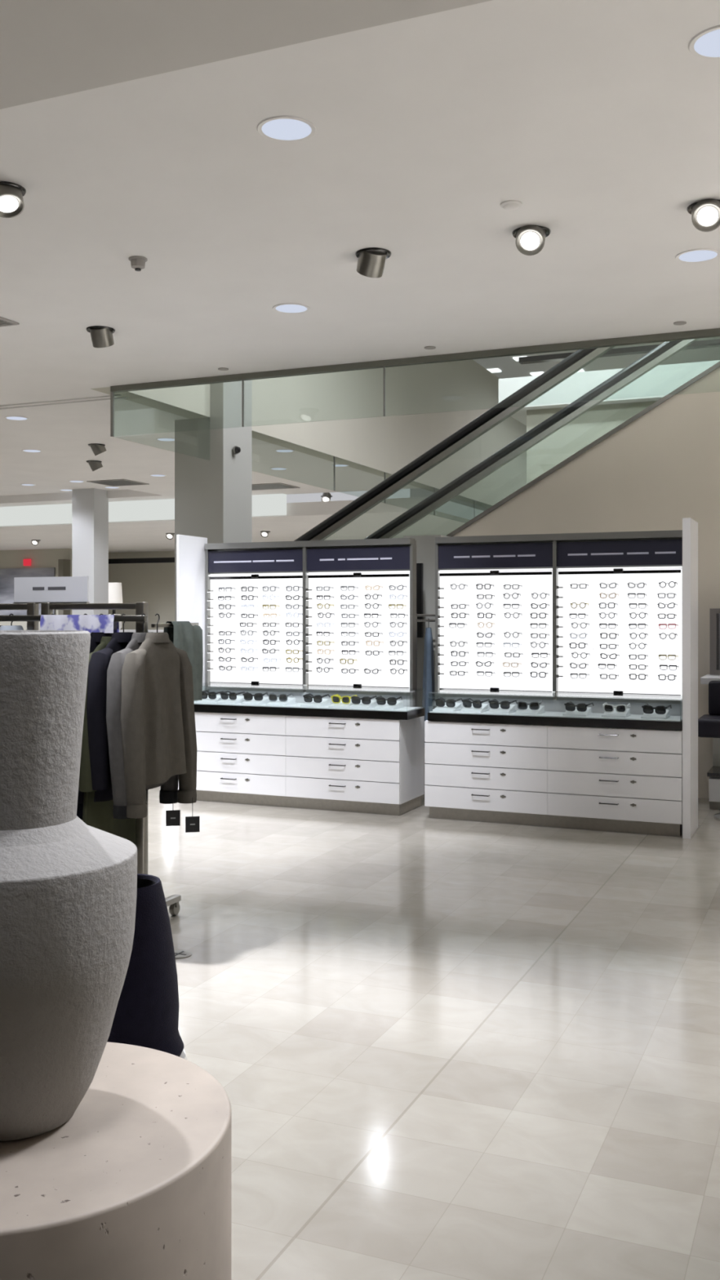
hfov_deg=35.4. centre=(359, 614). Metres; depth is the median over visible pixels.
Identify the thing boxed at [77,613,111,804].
cardigan
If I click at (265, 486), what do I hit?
ceiling vent
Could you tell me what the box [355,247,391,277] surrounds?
spotlight
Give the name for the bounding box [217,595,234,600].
eyeglasses
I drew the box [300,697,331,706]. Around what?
display tray
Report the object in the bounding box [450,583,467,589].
eyeglasses
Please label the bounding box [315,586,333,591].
eyeglasses
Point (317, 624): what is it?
eyeglasses
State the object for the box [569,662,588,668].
eyeglasses
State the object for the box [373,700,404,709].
display tray
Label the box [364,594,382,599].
eyeglasses
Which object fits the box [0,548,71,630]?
wall
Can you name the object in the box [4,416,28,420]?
recessed light
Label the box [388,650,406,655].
eyeglasses
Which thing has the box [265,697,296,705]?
display tray
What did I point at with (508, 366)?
ceiling
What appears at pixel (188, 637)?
knit sweater
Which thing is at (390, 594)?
eyeglasses
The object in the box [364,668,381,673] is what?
eyeglasses
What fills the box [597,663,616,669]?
eyeglasses
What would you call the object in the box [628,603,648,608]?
eyeglasses
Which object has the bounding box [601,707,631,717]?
display tray
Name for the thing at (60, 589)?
sign
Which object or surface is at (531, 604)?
eyeglasses
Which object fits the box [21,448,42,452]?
recessed light
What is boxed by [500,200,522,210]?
sprinkler
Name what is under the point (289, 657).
eyeglasses
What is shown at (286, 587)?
eyeglasses
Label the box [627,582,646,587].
eyeglasses
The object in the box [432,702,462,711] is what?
display tray
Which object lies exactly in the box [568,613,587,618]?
eyeglasses
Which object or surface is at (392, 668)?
eyeglasses
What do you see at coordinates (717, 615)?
mirror glass
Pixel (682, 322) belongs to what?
sprinkler
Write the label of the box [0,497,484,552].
ceiling
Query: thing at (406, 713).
countertop
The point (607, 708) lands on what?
sunglasses
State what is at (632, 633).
eyeglasses
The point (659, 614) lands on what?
eyeglasses
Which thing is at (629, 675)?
eyeglasses
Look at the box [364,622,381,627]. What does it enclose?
eyeglasses
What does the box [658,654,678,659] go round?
eyeglasses
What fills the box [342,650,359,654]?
eyeglasses
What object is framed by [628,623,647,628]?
eyeglasses
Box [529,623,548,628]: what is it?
eyeglasses
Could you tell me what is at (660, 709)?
sunglasses
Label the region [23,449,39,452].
diffuser
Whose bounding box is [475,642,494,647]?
eyeglasses
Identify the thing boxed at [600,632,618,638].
eyeglasses
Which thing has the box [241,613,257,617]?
eyeglasses
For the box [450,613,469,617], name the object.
eyeglasses
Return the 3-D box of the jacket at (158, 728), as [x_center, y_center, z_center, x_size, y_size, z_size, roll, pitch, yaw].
[-0.938,0.526,5.401,0.236,1.058,0.543,0,0,23]
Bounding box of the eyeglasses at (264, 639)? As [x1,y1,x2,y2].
[262,639,279,644]
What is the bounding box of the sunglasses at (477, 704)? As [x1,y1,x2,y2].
[462,697,489,708]
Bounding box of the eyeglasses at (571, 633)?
[569,632,588,638]
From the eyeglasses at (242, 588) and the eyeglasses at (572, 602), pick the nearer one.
the eyeglasses at (572, 602)
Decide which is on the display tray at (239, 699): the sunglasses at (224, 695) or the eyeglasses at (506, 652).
the sunglasses at (224, 695)
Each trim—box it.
[57,559,70,614]
[108,557,174,564]
[110,328,719,392]
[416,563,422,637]
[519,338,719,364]
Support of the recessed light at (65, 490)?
in the ceiling at (599, 117)
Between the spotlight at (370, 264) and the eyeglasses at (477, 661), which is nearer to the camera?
the spotlight at (370, 264)
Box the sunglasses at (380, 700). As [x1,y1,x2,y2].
[375,695,402,705]
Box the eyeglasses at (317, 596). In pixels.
[315,595,333,599]
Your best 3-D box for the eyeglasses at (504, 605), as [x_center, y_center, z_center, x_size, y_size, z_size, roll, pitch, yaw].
[1.178,-0.065,8.722,0.131,0.037,0.068,0,0,20]
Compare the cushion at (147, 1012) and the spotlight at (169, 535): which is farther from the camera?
the spotlight at (169, 535)
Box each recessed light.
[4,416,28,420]
[20,484,35,485]
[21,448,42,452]
[59,488,71,491]
[68,480,84,482]
[104,486,119,488]
[149,474,166,476]
[155,437,174,441]
[257,115,315,142]
[270,467,287,470]
[272,302,310,314]
[275,448,294,452]
[331,464,349,466]
[486,368,501,373]
[512,355,526,361]
[529,371,543,376]
[675,248,719,262]
[688,25,719,60]
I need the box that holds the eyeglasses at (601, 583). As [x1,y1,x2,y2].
[599,582,617,588]
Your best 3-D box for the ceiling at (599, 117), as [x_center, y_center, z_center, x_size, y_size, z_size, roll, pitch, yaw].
[-5.367,-2.250,13.542,33.500,0.300,14.500,0,0,23]
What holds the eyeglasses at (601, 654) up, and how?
on the display at (546, 563)
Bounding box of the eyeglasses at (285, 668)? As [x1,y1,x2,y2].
[284,667,302,671]
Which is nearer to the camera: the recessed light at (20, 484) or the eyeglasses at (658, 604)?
the eyeglasses at (658, 604)
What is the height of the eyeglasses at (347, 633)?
0.037 m
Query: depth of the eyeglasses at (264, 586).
9.52 m
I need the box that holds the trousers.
[422,618,435,742]
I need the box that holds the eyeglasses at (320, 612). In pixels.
[317,612,334,617]
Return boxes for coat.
[79,613,135,844]
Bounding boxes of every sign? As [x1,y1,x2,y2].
[13,576,89,603]
[22,559,31,565]
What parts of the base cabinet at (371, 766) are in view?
handle, drawer, drawer, drawer, drawer, handle, drawer, drawer, drawer, drawer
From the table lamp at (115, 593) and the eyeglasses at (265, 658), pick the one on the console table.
the table lamp at (115, 593)
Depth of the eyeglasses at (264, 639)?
9.52 m
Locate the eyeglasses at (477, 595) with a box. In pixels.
[476,594,494,599]
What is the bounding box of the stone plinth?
[0,1041,231,1279]
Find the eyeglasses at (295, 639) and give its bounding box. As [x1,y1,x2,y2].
[285,639,302,644]
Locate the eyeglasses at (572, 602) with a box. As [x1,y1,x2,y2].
[570,602,588,608]
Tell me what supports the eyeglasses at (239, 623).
on the display at (546, 563)
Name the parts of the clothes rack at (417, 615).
post, rail, rail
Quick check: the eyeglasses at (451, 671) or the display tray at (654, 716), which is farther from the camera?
the eyeglasses at (451, 671)
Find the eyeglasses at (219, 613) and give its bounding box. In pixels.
[218,613,235,617]
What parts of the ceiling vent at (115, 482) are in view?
louvre panel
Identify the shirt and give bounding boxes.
[0,613,23,630]
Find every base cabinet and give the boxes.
[194,711,424,815]
[424,720,682,836]
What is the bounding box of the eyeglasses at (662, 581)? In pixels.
[658,581,677,587]
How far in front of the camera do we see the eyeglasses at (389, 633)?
9.07 m
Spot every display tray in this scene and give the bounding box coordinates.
[195,695,222,702]
[216,695,245,703]
[240,696,270,704]
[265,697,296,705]
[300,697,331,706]
[328,699,352,707]
[348,699,377,708]
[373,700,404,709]
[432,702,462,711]
[459,703,488,712]
[486,704,516,713]
[515,705,545,715]
[562,706,592,716]
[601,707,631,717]
[640,709,670,719]
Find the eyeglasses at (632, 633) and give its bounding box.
[629,632,648,639]
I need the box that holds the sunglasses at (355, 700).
[351,695,377,704]
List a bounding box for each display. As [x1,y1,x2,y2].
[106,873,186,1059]
[176,517,697,839]
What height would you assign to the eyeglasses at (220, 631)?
0.036 m
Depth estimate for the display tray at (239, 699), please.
9.35 m
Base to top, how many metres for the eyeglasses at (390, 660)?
0.043 m
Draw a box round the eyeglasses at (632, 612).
[629,612,647,618]
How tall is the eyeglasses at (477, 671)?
0.037 m
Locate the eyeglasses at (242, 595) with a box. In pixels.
[240,595,257,599]
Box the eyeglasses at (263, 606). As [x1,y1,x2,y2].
[262,604,279,608]
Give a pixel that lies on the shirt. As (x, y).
(11, 627)
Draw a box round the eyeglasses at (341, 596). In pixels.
[340,595,358,599]
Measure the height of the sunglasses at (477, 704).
0.066 m
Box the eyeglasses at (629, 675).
[628,673,648,679]
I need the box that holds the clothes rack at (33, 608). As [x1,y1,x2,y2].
[0,602,39,630]
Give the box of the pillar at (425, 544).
[403,534,448,785]
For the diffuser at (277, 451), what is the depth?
14.43 m
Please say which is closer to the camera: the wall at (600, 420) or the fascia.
the wall at (600, 420)
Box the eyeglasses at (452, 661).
[450,661,468,666]
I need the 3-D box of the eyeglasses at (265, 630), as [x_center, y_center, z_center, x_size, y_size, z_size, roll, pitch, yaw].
[-0.753,0.156,9.546,0.125,0.046,0.068,-1,0,26]
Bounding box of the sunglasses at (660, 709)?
[641,703,671,714]
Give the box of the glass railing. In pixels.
[110,366,489,523]
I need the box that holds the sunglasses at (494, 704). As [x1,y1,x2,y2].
[488,698,516,709]
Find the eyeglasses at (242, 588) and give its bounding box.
[240,586,257,591]
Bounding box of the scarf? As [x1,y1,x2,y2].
[40,614,119,633]
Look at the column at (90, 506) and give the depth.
20.07 m
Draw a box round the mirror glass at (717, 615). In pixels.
[715,613,719,670]
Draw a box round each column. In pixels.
[71,488,108,633]
[174,380,251,621]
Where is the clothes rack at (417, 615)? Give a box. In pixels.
[416,613,435,706]
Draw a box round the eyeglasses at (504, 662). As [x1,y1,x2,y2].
[502,662,520,666]
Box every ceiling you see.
[0,0,719,506]
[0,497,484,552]
[472,336,719,378]
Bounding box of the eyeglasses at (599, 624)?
[599,623,617,628]
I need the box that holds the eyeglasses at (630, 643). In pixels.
[628,643,647,648]
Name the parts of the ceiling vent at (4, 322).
louvre panel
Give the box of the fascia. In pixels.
[0,493,286,526]
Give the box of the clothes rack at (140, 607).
[32,601,199,915]
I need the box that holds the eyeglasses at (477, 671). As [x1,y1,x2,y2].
[476,671,493,676]
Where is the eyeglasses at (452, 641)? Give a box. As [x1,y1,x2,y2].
[449,640,466,647]
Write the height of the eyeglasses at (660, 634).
0.046 m
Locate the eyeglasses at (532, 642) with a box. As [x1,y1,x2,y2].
[530,641,548,648]
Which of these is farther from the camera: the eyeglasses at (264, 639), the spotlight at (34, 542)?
the spotlight at (34, 542)
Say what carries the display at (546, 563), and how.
on the floor
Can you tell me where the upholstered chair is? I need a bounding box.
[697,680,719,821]
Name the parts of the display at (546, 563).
panel, header panel, light panel, panel, frame, header panel, light panel, header panel, light panel, frame, panel, header panel, light panel, panel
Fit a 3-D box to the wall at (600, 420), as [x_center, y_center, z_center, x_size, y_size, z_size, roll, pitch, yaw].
[6.616,-0.450,11.637,9.960,4.000,0.200,0,0,23]
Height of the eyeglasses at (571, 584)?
0.036 m
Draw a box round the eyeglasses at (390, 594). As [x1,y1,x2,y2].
[389,594,407,599]
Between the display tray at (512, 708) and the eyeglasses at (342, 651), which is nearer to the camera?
the display tray at (512, 708)
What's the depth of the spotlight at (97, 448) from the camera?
13.86 m
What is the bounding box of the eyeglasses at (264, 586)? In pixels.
[262,586,279,591]
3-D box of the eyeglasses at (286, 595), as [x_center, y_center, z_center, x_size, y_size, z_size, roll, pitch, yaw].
[-0.554,-0.142,9.461,0.131,0.041,0.068,1,0,21]
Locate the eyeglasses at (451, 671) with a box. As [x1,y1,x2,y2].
[449,671,467,675]
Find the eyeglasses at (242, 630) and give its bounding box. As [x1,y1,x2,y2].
[240,630,256,635]
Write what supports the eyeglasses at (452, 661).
on the display at (546, 563)
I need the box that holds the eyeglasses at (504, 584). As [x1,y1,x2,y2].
[503,584,521,589]
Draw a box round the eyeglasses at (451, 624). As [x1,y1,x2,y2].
[448,622,466,627]
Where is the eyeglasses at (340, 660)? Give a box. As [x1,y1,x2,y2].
[339,658,356,664]
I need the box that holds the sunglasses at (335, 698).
[330,693,357,703]
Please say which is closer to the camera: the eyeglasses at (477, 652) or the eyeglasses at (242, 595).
the eyeglasses at (477, 652)
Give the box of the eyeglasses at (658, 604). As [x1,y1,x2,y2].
[657,602,677,608]
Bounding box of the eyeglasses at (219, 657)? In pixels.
[218,657,235,662]
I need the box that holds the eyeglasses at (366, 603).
[364,603,382,608]
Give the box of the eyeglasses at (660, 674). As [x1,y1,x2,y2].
[657,674,676,680]
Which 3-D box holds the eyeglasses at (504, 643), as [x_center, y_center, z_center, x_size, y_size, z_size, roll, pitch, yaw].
[1.179,0.236,8.722,0.131,0.037,0.068,1,0,21]
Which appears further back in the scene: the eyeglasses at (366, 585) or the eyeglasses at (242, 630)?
the eyeglasses at (242, 630)
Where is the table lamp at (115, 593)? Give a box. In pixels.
[108,582,122,629]
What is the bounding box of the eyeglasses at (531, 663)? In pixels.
[530,662,549,667]
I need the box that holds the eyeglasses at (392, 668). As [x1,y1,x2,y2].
[390,668,407,674]
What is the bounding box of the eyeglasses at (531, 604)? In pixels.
[530,603,549,608]
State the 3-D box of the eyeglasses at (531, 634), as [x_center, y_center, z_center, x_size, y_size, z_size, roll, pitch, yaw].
[1.377,0.161,8.637,0.131,0.036,0.068,1,0,25]
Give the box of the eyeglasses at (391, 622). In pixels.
[389,622,407,627]
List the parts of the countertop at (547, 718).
glass, glass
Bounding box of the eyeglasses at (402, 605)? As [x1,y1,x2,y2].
[388,604,406,608]
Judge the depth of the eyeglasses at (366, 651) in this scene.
9.15 m
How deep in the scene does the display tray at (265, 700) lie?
9.26 m
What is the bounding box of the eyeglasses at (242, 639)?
[240,639,257,644]
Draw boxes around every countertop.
[194,682,424,719]
[427,688,682,730]
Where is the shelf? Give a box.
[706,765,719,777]
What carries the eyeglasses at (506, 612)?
on the display at (546, 563)
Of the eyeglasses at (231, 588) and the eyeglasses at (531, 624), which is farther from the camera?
the eyeglasses at (231, 588)
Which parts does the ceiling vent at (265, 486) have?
louvre panel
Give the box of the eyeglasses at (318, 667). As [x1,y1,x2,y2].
[315,666,333,672]
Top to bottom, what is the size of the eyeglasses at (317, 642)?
0.036 m
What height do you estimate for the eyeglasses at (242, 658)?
0.041 m
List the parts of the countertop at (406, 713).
glass, glass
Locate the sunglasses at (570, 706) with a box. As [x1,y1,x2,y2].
[564,701,593,711]
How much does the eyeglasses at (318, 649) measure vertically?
0.043 m
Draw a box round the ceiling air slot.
[0,394,128,409]
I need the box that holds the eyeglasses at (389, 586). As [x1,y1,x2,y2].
[388,585,406,590]
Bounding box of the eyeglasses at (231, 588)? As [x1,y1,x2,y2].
[217,586,233,591]
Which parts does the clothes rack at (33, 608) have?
rail, post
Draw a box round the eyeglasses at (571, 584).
[569,583,588,588]
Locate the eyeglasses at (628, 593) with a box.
[627,593,646,598]
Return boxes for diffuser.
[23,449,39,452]
[157,438,174,440]
[262,119,311,140]
[275,304,306,312]
[275,449,293,452]
[679,250,717,262]
[693,29,719,57]
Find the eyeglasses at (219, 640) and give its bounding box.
[217,639,235,644]
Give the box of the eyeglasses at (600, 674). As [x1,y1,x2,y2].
[600,674,618,679]
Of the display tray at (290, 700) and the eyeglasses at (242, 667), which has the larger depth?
the eyeglasses at (242, 667)
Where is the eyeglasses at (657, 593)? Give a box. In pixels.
[657,593,676,598]
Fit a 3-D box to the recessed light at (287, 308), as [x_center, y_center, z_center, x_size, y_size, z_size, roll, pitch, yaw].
[-0.470,-2.096,7.715,0.256,0.006,0.256,0,0,23]
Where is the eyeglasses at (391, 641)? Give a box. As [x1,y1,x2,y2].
[389,640,407,646]
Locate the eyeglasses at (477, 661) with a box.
[475,661,493,666]
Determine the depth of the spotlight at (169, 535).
23.75 m
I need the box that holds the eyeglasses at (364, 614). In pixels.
[364,613,381,617]
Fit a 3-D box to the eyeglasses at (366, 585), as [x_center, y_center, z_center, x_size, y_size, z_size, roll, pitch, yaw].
[0.113,-0.218,9.176,0.131,0.041,0.068,-1,0,23]
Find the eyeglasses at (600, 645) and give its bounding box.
[599,644,618,648]
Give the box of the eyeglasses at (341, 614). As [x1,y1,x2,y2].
[341,613,359,617]
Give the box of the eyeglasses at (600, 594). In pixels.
[599,592,618,598]
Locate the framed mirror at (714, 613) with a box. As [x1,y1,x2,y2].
[709,608,719,675]
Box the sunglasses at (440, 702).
[434,697,462,706]
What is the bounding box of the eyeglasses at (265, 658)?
[263,657,280,662]
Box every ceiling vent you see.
[0,316,19,327]
[86,479,149,486]
[251,482,299,490]
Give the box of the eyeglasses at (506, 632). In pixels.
[503,631,521,637]
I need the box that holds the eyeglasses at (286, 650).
[285,649,302,653]
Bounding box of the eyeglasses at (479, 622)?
[477,622,494,627]
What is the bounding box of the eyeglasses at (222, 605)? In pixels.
[217,604,235,608]
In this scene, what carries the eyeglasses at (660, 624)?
on the display at (546, 563)
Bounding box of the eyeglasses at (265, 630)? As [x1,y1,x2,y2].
[262,630,279,635]
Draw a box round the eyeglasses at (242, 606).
[240,604,257,608]
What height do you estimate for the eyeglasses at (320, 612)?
0.046 m
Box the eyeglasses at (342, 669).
[341,668,358,673]
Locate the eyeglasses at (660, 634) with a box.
[658,632,677,639]
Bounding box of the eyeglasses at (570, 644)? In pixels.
[568,642,587,648]
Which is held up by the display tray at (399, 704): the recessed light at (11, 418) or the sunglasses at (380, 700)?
the sunglasses at (380, 700)
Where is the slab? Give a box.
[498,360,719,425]
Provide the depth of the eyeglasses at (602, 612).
8.40 m
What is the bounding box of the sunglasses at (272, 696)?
[267,692,293,701]
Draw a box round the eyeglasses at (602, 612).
[599,612,617,618]
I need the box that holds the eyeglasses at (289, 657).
[286,657,302,662]
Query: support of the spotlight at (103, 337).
hanging from the ceiling at (599, 117)
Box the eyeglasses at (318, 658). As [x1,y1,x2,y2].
[316,657,333,663]
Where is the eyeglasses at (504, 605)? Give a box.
[502,604,521,608]
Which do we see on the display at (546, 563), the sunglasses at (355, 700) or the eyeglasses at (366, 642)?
the eyeglasses at (366, 642)
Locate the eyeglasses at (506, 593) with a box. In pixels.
[502,592,520,599]
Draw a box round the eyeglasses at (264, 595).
[262,595,278,599]
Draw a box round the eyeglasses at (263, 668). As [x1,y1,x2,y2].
[262,666,279,671]
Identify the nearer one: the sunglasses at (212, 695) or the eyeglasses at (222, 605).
the sunglasses at (212, 695)
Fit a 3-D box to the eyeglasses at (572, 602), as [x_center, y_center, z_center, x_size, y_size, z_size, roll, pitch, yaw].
[1.658,-0.070,8.517,0.125,0.046,0.068,-1,0,25]
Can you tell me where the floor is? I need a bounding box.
[147,786,719,1279]
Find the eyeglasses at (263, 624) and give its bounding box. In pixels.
[262,622,279,626]
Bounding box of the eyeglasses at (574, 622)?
[571,622,589,628]
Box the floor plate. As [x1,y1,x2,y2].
[174,950,191,958]
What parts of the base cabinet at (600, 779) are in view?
handle, handle, handle, handle, drawer, drawer, drawer, drawer, handle, handle, handle, handle, drawer, drawer, drawer, drawer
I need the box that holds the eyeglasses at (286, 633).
[285,631,299,635]
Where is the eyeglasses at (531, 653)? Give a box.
[531,653,550,657]
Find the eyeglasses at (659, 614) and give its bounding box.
[657,613,676,618]
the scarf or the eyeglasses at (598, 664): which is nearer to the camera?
the scarf
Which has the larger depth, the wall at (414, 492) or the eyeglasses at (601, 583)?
the wall at (414, 492)
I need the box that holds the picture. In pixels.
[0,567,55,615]
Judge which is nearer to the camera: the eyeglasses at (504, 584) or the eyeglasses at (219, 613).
the eyeglasses at (504, 584)
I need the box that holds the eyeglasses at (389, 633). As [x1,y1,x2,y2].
[388,631,406,636]
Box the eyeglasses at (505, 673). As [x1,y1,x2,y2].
[503,671,521,676]
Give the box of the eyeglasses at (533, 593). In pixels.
[531,592,549,598]
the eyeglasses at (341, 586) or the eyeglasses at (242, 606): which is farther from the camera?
the eyeglasses at (242, 606)
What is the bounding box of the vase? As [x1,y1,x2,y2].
[0,630,137,1141]
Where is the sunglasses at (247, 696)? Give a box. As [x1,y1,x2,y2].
[242,691,267,700]
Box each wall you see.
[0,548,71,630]
[90,359,526,508]
[108,551,174,630]
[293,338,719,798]
[409,488,487,511]
[526,400,657,484]
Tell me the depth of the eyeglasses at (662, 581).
8.23 m
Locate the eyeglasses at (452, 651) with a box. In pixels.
[450,650,468,656]
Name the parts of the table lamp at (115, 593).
lamp shade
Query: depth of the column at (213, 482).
12.08 m
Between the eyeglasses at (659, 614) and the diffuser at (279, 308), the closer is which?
the diffuser at (279, 308)
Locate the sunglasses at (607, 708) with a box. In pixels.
[602,702,630,712]
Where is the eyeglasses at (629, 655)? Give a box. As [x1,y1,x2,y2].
[628,654,648,659]
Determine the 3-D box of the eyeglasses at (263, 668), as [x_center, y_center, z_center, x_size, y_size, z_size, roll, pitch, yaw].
[-0.755,0.461,9.546,0.131,0.037,0.068,-1,0,21]
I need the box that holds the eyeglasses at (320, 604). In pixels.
[316,603,333,608]
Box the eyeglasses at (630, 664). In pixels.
[628,664,648,669]
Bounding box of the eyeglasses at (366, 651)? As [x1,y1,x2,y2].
[364,650,382,655]
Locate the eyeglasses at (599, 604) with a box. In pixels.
[598,602,617,608]
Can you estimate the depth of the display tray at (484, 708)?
8.53 m
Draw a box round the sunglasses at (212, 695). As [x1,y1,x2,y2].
[201,689,223,698]
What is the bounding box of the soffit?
[0,0,492,109]
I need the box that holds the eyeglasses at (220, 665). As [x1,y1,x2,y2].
[218,665,235,670]
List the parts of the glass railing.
corner post, glass pane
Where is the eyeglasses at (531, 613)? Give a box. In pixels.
[529,613,548,618]
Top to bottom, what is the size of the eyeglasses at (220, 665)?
0.041 m
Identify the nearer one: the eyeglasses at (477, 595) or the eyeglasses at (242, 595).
the eyeglasses at (477, 595)
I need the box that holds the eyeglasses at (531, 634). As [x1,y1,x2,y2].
[530,633,549,638]
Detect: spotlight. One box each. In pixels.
[0,180,26,217]
[31,539,39,546]
[85,325,115,347]
[86,460,102,471]
[88,443,106,455]
[165,533,174,539]
[260,530,270,537]
[320,492,332,501]
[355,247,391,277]
[511,225,551,255]
[686,199,719,231]
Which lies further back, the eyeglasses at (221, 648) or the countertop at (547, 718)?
the eyeglasses at (221, 648)
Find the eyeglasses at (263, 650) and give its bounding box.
[262,648,279,653]
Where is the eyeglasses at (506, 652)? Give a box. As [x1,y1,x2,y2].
[504,652,523,657]
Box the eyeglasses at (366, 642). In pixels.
[365,640,383,645]
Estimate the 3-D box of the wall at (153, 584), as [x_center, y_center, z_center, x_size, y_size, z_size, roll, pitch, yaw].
[-3.649,-0.250,29.932,23.800,3.600,0.200,0,0,23]
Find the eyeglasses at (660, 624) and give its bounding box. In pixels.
[658,623,678,628]
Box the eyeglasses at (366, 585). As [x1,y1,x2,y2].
[364,585,382,590]
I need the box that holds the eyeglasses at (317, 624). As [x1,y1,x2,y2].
[316,622,333,626]
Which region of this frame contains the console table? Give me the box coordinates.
[119,629,163,632]
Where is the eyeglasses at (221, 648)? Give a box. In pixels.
[217,647,234,653]
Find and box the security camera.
[233,445,240,453]
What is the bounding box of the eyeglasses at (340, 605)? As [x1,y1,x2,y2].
[340,604,354,608]
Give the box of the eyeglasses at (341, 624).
[340,622,358,627]
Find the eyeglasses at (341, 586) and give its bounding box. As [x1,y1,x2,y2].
[340,586,358,590]
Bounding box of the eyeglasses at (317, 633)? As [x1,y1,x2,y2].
[315,631,333,636]
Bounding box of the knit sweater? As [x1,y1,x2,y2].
[163,621,203,700]
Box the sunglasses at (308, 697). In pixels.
[302,693,330,702]
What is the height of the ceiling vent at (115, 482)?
0.011 m
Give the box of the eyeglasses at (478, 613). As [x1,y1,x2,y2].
[476,613,495,617]
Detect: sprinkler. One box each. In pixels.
[217,367,228,370]
[424,346,435,349]
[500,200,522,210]
[673,320,686,324]
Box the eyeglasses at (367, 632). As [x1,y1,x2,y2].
[364,631,382,636]
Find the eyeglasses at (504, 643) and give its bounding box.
[502,642,521,647]
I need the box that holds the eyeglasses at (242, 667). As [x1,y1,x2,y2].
[241,666,257,671]
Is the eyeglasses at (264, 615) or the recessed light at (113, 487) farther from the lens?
the recessed light at (113, 487)
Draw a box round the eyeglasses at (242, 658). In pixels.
[240,657,257,662]
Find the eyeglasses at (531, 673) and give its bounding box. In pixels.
[529,671,547,677]
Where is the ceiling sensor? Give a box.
[128,255,147,271]
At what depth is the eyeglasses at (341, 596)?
9.24 m
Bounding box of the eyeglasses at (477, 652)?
[476,652,495,657]
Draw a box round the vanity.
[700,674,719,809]
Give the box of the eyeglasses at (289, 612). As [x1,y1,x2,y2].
[286,612,302,617]
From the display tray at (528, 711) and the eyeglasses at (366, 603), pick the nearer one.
the display tray at (528, 711)
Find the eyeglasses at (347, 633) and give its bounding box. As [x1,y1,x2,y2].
[341,631,358,636]
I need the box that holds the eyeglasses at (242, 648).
[240,648,257,653]
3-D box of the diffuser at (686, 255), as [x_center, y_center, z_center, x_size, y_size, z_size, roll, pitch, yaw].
[1.975,-2.098,6.584,0.220,0.003,0.220,0,0,23]
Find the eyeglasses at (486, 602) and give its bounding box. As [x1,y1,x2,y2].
[475,602,493,608]
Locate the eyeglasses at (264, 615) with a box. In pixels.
[262,613,277,617]
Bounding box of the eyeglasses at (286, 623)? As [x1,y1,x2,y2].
[285,622,302,626]
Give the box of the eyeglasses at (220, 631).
[218,631,235,635]
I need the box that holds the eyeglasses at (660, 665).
[659,664,678,670]
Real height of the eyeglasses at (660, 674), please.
0.043 m
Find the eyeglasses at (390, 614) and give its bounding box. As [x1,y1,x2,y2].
[390,613,408,617]
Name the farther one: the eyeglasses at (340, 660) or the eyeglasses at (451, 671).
the eyeglasses at (340, 660)
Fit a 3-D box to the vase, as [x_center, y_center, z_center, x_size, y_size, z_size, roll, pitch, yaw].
[-0.553,0.413,1.799,0.387,0.773,0.387,0,0,19]
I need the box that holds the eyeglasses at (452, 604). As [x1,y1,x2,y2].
[450,604,469,608]
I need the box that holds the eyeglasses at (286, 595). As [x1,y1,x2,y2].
[285,595,302,599]
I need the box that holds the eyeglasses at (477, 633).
[476,632,494,637]
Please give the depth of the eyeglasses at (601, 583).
8.40 m
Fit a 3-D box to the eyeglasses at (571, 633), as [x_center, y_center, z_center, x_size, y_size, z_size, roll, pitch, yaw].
[1.655,0.158,8.518,0.131,0.041,0.068,-1,0,21]
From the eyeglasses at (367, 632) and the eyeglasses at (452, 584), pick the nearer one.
the eyeglasses at (452, 584)
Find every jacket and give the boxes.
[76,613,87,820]
[86,613,148,801]
[106,613,178,818]
[120,613,199,832]
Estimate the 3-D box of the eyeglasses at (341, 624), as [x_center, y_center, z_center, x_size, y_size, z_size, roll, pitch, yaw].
[-0.086,0.085,9.261,0.131,0.037,0.068,0,0,24]
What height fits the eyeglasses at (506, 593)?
0.046 m
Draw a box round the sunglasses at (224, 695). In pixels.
[219,690,244,699]
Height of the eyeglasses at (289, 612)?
0.046 m
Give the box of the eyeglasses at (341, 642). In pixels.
[341,641,358,645]
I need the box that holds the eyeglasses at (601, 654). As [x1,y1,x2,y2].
[600,653,618,658]
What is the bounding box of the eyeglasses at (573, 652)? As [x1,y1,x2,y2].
[571,652,589,658]
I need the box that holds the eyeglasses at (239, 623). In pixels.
[239,622,253,626]
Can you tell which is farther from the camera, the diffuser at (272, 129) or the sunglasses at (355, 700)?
the sunglasses at (355, 700)
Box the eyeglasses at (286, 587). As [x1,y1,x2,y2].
[285,586,302,591]
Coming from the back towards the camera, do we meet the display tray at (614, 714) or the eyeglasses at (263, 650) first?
the eyeglasses at (263, 650)
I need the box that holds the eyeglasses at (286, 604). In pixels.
[285,604,302,608]
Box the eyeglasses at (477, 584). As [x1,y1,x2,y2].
[475,583,493,589]
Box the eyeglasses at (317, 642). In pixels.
[316,640,334,645]
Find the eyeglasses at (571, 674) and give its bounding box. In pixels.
[569,673,589,678]
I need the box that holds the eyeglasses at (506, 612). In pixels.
[504,612,521,618]
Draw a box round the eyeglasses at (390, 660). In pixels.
[389,659,407,665]
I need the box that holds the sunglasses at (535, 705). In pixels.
[515,699,542,710]
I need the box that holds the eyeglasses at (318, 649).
[316,648,334,654]
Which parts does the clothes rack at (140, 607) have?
post, rail, post, arm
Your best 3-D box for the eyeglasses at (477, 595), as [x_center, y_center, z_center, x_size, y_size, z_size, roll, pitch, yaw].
[0.981,-0.140,8.806,0.131,0.036,0.068,1,0,20]

